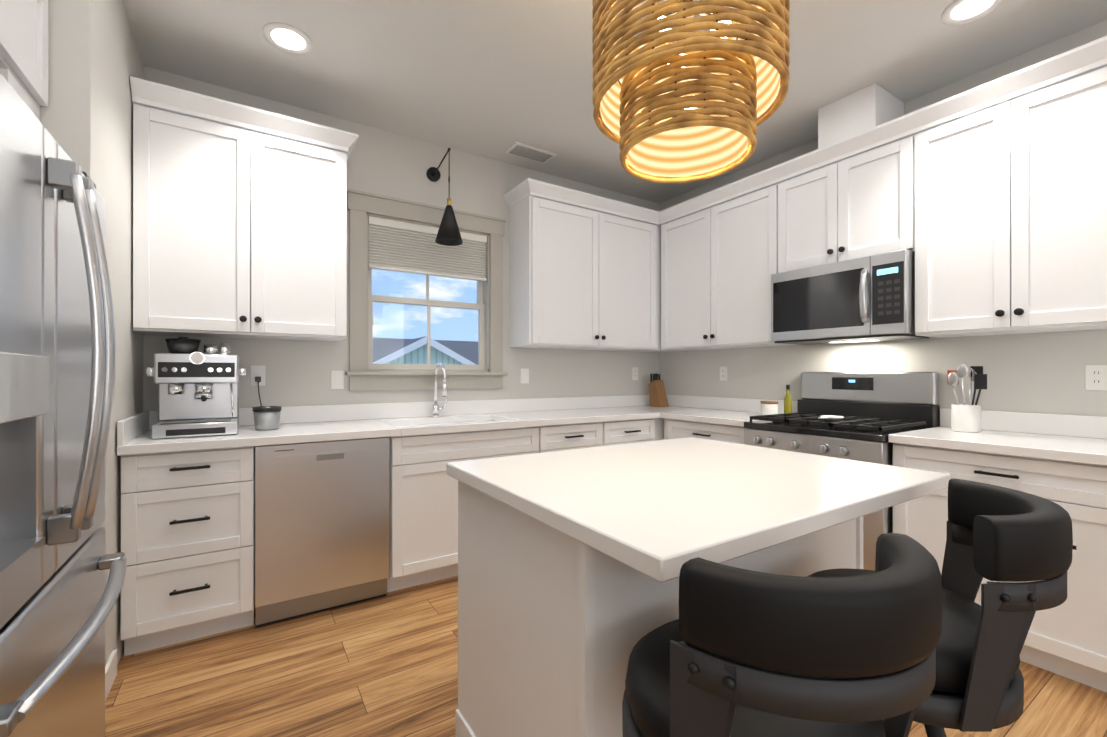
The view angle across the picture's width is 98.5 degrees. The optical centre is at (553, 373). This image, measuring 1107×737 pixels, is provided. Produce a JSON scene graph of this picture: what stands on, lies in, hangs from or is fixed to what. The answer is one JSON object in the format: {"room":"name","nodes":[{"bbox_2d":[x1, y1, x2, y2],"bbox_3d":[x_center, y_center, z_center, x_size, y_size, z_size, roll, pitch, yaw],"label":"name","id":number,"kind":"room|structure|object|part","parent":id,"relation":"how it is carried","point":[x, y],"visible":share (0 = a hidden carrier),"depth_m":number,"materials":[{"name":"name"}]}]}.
{"room":"kitchen","nodes":[
{"label":"kitchen","id":0,"kind":"room"},
{"bbox_2d":[40,0,143,700],"bbox_3d":[-2.812,-0.191,1.425,2.312,2.800,1.000,0,0,-33],"label":"wall","id":1,"kind":"structure","parent":0,"point":[95,62],"depth_m":1.86,"materials":[{"name":"white paint"}]},
{"bbox_2d":[0,0,47,120],"bbox_3d":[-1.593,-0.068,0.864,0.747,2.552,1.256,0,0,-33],"label":"upper cabinet","id":2,"kind":"object","parent":1,"relation":"attached to","point":[24,48],"visible":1,"depth_m":1.44,"materials":[{"name":"white wood"}]},
{"bbox_2d":[117,411,148,446],"bbox_3d":[-1.928,0.246,2.196,0.020,0.100,0.617,0,0,-33],"label":"backsplash","id":3,"kind":"structure","parent":1,"relation":"attached to","point":[128,428],"depth_m":2.10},
{"bbox_2d":[149,395,649,430],"bbox_3d":[-0.558,0.247,3.458,3.690,0.100,0.019,0,0,-33],"label":"backsplash","id":4,"kind":"structure","parent":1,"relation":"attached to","point":[313,413],"depth_m":3.24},
{"bbox_2d":[143,66,658,411],"bbox_3d":[-1.512,-0.190,2.941,6.140,2.800,0.140,0,0,-33],"label":"wall","id":5,"kind":"structure","parent":0,"point":[379,162],"depth_m":3.21,"materials":[{"name":"white paint"}]},
{"bbox_2d":[130,76,349,340],"bbox_3d":[-1.640,-0.770,2.580,0.922,1.146,0.324,0,0,-33],"label":"upper cabinet","id":6,"kind":"object","parent":5,"relation":"attached to","point":[240,212],"depth_m":2.41,"materials":[{"name":"white wood"}]},
{"bbox_2d":[251,366,264,405],"bbox_3d":[-1.670,0.126,2.695,0.072,0.338,0.102,0,0,-33],"label":"electrical outlet","id":7,"kind":"object","parent":5,"relation":"attached to","point":[258,376],"visible":0.9,"depth_m":2.73,"materials":[{"name":"white plastic"}]},
{"bbox_2d":[331,370,343,388],"bbox_3d":[-1.343,0.042,2.961,0.072,0.116,0.008,0,0,-33],"label":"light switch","id":8,"kind":"object","parent":5,"relation":"attached to","point":[337,379],"visible":1,"depth_m":2.96,"materials":[{"name":"white plastic"}]},
{"bbox_2d":[345,188,507,390],"bbox_3d":[-0.860,-0.517,3.326,1.117,1.262,0.200,0,0,-33],"label":"window","id":9,"kind":"structure","parent":5,"relation":"in","point":[362,206],"depth_m":3.24,"materials":[{"name":"grey wood"}]},
{"bbox_3d":[-0.882,-0.518,3.360,0.839,0.988,0.070,0,0,-33],"label":"window sashes","id":10,"kind":"part","parent":9,"relation":"part of","materials":[{"name":"white wood"}]},
{"bbox_2d":[368,216,486,324],"bbox_3d":[-0.852,-0.661,3.314,0.831,0.703,0.054,0,0,-33],"label":"window blind","id":11,"kind":"object","parent":9,"relation":"attached to","point":[400,246],"visible":0.88,"depth_m":3.27,"materials":[{"name":"white fabric"}]},
{"bbox_2d":[426,148,462,245],"bbox_3d":[-0.723,-1.150,3.154,0.176,0.610,0.358,0,0,-33],"label":"wall sconce","id":12,"kind":"object","parent":5,"relation":"attached to","point":[448,234],"visible":1,"depth_m":3.06,"materials":[{"name":"black metal"}]},
{"bbox_2d":[521,368,528,383],"bbox_3d":[-0.221,0.023,3.685,0.072,0.116,0.008,0,0,-33],"label":"electrical outlet","id":13,"kind":"object","parent":5,"relation":"attached to","point":[524,376],"visible":1,"depth_m":3.68,"materials":[{"name":"white plastic"}]},
{"bbox_2d":[506,180,657,351],"bbox_3d":[0.262,-0.769,3.807,1.212,1.146,0.324,0,0,-33],"label":"upper cabinet","id":14,"kind":"object","parent":5,"relation":"attached to","point":[583,267],"depth_m":3.60,"materials":[{"name":"white wood"}]},
{"bbox_2d":[632,367,637,379],"bbox_3d":[0.739,0.006,4.304,0.072,0.116,0.008,0,0,-33],"label":"electrical outlet","id":15,"kind":"object","parent":5,"relation":"attached to","point":[634,373],"visible":1,"depth_m":4.30,"materials":[{"name":"white plastic"}]},
{"bbox_2d":[105,576,1106,736],"bbox_3d":[0.635,1.257,-0.518,6.000,0.100,8.000,0,0,-33],"label":"floor","id":16,"kind":"structure","parent":0,"point":[386,665],"depth_m":1.85,"materials":[{"name":"brown wood"}]},
{"bbox_2d":[0,73,126,736],"bbox_3d":[-1.426,0.321,0.864,0.933,1.775,0.915,0,0,-33],"label":"fridge","id":17,"kind":"object","parent":16,"relation":"on","point":[58,599],"visible":1,"depth_m":1.03,"materials":[{"name":"grey metal"}]},
{"bbox_2d":[117,447,253,655],"bbox_3d":[-1.750,0.773,2.339,0.468,0.873,0.609,0,0,-33],"label":"base cabinet","id":18,"kind":"object","parent":16,"relation":"on","point":[187,527],"depth_m":2.08,"materials":[{"name":"white wood"}]},
{"bbox_2d":[117,407,712,454],"bbox_3d":[-0.389,0.316,3.196,3.690,0.040,0.643,0,0,-33],"label":"countertop","id":19,"kind":"structure","parent":18,"relation":"on","point":[336,429],"depth_m":2.64,"materials":[{"name":"white stone"}]},
{"bbox_2d":[146,337,245,439],"bbox_3d":[-1.739,0.057,2.342,0.380,0.475,0.441,0,0,-33],"label":"espresso machine","id":20,"kind":"object","parent":19,"relation":"on","point":[198,394],"visible":1,"depth_m":2.28,"materials":[{"name":"silver metal"}]},
{"bbox_2d":[252,406,281,429],"bbox_3d":[-1.505,0.236,2.505,0.132,0.118,0.132,0,0,-33],"label":"pot","id":21,"kind":"object","parent":19,"relation":"on","point":[266,417],"visible":1,"depth_m":2.46,"materials":[{"name":"grey metal"}]},
{"bbox_2d":[433,363,448,414],"bbox_3d":[-0.732,0.113,3.178,0.109,0.366,0.212,0,0,-33],"label":"faucet","id":22,"kind":"object","parent":19,"relation":"on","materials":[{"name":"silver metal"}]},
{"bbox_2d":[393,419,488,426],"bbox_3d":[-0.650,0.425,3.002,0.789,0.202,0.444,0,0,-33],"label":"sink","id":23,"kind":"object","parent":19,"relation":"in","point":[438,420],"depth_m":3.20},
{"bbox_2d":[648,374,668,406],"bbox_3d":[0.929,0.151,4.212,0.100,0.292,0.150,0,0,-33],"label":"knife block","id":24,"kind":"object","parent":19,"relation":"on","point":[657,395],"visible":1,"depth_m":4.19,"materials":[{"name":"brown wood"}]},
{"bbox_2d":[254,437,389,627],"bbox_3d":[-1.265,0.776,2.587,0.610,0.868,0.510,0,0,-33],"label":"dishwasher","id":25,"kind":"object","parent":16,"relation":"on","point":[322,526],"visible":0.96,"depth_m":2.37,"materials":[{"name":"silver metal"}]},
{"bbox_2d":[387,427,552,591],"bbox_3d":[-0.616,0.774,3.070,0.987,0.873,0.609,0,0,-33],"label":"base cabinet","id":26,"kind":"object","parent":16,"relation":"on","point":[423,498],"depth_m":2.68,"materials":[{"name":"white wood"}]},
{"bbox_2d":[553,419,660,450],"bbox_3d":[0.155,0.774,3.567,1.099,0.873,0.609,0,0,-33],"label":"base cabinet","id":27,"kind":"object","parent":16,"relation":"on","point":[571,436],"depth_m":3.35,"materials":[{"name":"white wood"}]},
{"bbox_2d":[446,437,950,736],"bbox_3d":[0.405,0.752,1.481,1.180,0.914,0.970,0,0,-33],"label":"kitchen island","id":28,"kind":"object","parent":16,"relation":"on","point":[571,562],"visible":0.75,"depth_m":1.18,"materials":[{"name":"white stone"}]},
{"bbox_2d":[661,419,743,443],"bbox_3d":[1.280,0.774,3.451,0.608,0.873,0.748,0,0,-33],"label":"base cabinet","id":29,"kind":"object","parent":16,"relation":"on","point":[670,428],"depth_m":3.30,"materials":[{"name":"white wood"}]},
{"bbox_2d":[661,407,760,426],"bbox_3d":[1.268,0.317,3.439,0.642,0.040,0.743,0,0,-33],"label":"countertop","id":30,"kind":"structure","parent":29,"relation":"on","point":[726,418],"depth_m":3.33,"materials":[{"name":"white stone"}]},
{"bbox_2d":[760,401,777,414],"bbox_3d":[1.489,0.246,3.288,0.114,0.100,0.114,0,0,-33],"label":"canister","id":31,"kind":"object","parent":30,"relation":"on","point":[769,407],"visible":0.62,"depth_m":3.25,"materials":[{"name":"white ceramic"}]},
{"bbox_2d":[784,385,791,412],"bbox_3d":[1.608,0.188,3.269,0.052,0.216,0.052,0,0,-33],"label":"oil bottle","id":32,"kind":"object","parent":30,"relation":"on","point":[787,403],"visible":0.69,"depth_m":3.25,"materials":[{"name":"yellow glass"}]},
{"bbox_2d":[622,533,941,736],"bbox_3d":[0.342,0.735,0.818,0.481,0.953,0.514,0,0,-33],"label":"stool","id":33,"kind":"object","parent":16,"relation":"on","point":[731,651],"visible":1,"depth_m":0.59,"materials":[{"name":"black leather"}]},
{"bbox_2d":[744,372,939,570],"bbox_3d":[1.637,0.602,2.776,0.737,1.217,0.760,0,0,-33],"label":"stove","id":34,"kind":"object","parent":16,"relation":"on","point":[859,416],"visible":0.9,"depth_m":2.70,"materials":[{"name":"silver metal"}]},
{"bbox_2d":[807,478,1072,736],"bbox_3d":[0.775,0.735,1.073,0.510,0.953,0.528,0,0,-33],"label":"stool","id":35,"kind":"object","parent":16,"relation":"on","point":[1013,541],"visible":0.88,"depth_m":0.86,"materials":[{"name":"black leather"}]},
{"bbox_2d":[888,439,1106,691],"bbox_3d":[2.114,0.773,2.158,0.608,0.873,0.783,0,0,-33],"label":"base cabinet","id":36,"kind":"object","parent":16,"relation":"on","point":[1068,639],"depth_m":1.86,"materials":[{"name":"white wood"}]},
{"bbox_2d":[889,427,1106,466],"bbox_3d":[2.223,0.315,1.958,0.642,0.040,1.238,0,0,-33],"label":"countertop","id":37,"kind":"structure","parent":36,"relation":"on","point":[1023,444],"depth_m":2.06,"materials":[{"name":"white stone"}]},
{"bbox_2d":[947,364,986,432],"bbox_3d":[2.089,0.124,2.413,0.116,0.341,0.182,0,0,-33],"label":"utensil crock","id":38,"kind":"object","parent":37,"relation":"on","point":[965,417],"visible":1,"depth_m":2.38,"materials":[{"name":"white ceramic"}]},
{"bbox_2d":[122,0,1106,203],"bbox_3d":[0.635,-1.643,-0.516,6.000,0.100,8.000,0,0,-33],"label":"ceiling","id":39,"kind":"structure","parent":0,"point":[494,79],"depth_m":2.42,"materials":[{"name":"white paint"}]},
{"bbox_2d":[263,23,312,54],"bbox_3d":[-1.260,-1.585,2.266,0.210,0.008,0.210,0,0,-33],"label":"recessed light","id":40,"kind":"object","parent":39,"relation":"in","point":[287,38],"visible":1,"depth_m":2.26,"materials":[{"name":"white plastic"}]},
{"bbox_2d":[505,142,556,163],"bbox_3d":[-0.162,-1.582,3.433,0.340,0.013,0.170,0,0,-33],"label":"ceiling vent","id":41,"kind":"object","parent":39,"relation":"in","point":[529,152],"visible":0.98,"depth_m":3.42,"materials":[{"name":"white metal"}]},
{"bbox_2d":[592,0,789,182],"bbox_3d":[0.395,-1.116,1.424,0.558,0.950,0.554,0,0,-33],"label":"pendant lamp","id":42,"kind":"object","parent":39,"relation":"hanging from","point":[688,105],"visible":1,"depth_m":1.27,"materials":[{"name":"wicker"}]},
{"bbox_2d":[941,0,1003,25],"bbox_3d":[1.814,-1.586,2.065,0.210,0.008,0.210,0,0,-33],"label":"recessed light","id":43,"kind":"object","parent":39,"relation":"in","point":[957,12],"visible":1,"depth_m":2.08,"materials":[{"name":"white plastic"}]},
{"bbox_2d":[659,20,1106,416],"bbox_3d":[3.215,-0.192,1.147,0.140,2.800,8.000,0,0,-33],"label":"wall","id":44,"kind":"structure","parent":0,"point":[1042,372],"depth_m":2.63,"materials":[{"name":"white paint"}]},
{"bbox_2d":[720,367,726,380],"bbox_3d":[1.376,0.006,3.860,0.008,0.116,0.072,0,0,-33],"label":"electrical outlet","id":45,"kind":"object","parent":44,"relation":"attached to","point":[723,373],"visible":1,"depth_m":3.86,"materials":[{"name":"white plastic"}]},
{"bbox_2d":[658,164,797,351],"bbox_3d":[1.332,-0.769,3.635,0.323,1.146,1.124,0,0,-33],"label":"upper cabinet","id":46,"kind":"object","parent":44,"relation":"attached to","point":[719,251],"depth_m":3.49,"materials":[{"name":"white wood"}]},
{"bbox_2d":[786,112,913,271],"bbox_3d":[1.809,-0.992,2.895,0.323,0.700,0.759,0,0,-33],"label":"upper cabinet","id":47,"kind":"object","parent":44,"relation":"attached to","point":[854,200],"depth_m":2.74,"materials":[{"name":"white wood"}]},
{"bbox_2d":[771,249,928,344],"bbox_3d":[1.753,-0.415,2.858,0.455,0.446,0.752,0,0,-33],"label":"microwave","id":48,"kind":"object","parent":47,"relation":"attached to","point":[867,298],"visible":1,"depth_m":2.69,"materials":[{"name":"silver metal"}]},
{"bbox_2d":[814,83,905,151],"bbox_3d":[1.827,-1.465,2.836,0.357,0.246,0.310,0,0,-33],"label":"vent duct","id":49,"kind":"object","parent":44,"relation":"attached to","point":[859,113],"depth_m":2.71,"materials":[{"name":"white paint"}]},
{"bbox_2d":[666,395,1106,438],"bbox_3d":[1.905,0.246,3.025,0.019,0.100,3.377,0,0,-33],"label":"backsplash","id":50,"kind":"structure","parent":44,"relation":"attached to","point":[1093,427],"depth_m":2.40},
{"bbox_2d":[914,36,1106,337],"bbox_3d":[2.201,-0.770,2.287,0.323,1.146,0.813,0,0,-33],"label":"upper cabinet","id":51,"kind":"object","parent":44,"relation":"attached to","point":[986,202],"depth_m":2.16,"materials":[{"name":"white wood"}]},
{"bbox_2d":[1085,365,1106,390],"bbox_3d":[2.469,0.021,2.166,0.008,0.116,0.072,0,0,-33],"label":"electrical outlet","id":52,"kind":"object","parent":44,"relation":"attached to","point":[1095,377],"visible":1,"depth_m":2.17,"materials":[{"name":"white plastic"}]},
{"label":"outside","id":53,"kind":"structure","parent":0,"visible":0},
{"bbox_2d":[372,269,477,341],"bbox_3d":[-7.706,-6.760,34.567,42.000,20.000,0.001,0,0,-33],"label":"sky","id":54,"kind":"structure","parent":53,"point":[410,280],"depth_m":33.54,"materials":[{"name":"blue"}]},
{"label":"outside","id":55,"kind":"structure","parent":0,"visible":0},
{"bbox_2d":[373,336,477,364],"bbox_3d":[-4.336,0.780,13.649,17.000,3.880,4.800,0,0,-33],"label":"house","id":56,"kind":"structure","parent":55,"point":[437,353],"depth_m":12.05,"materials":[{"name":"grey"}]}
]}

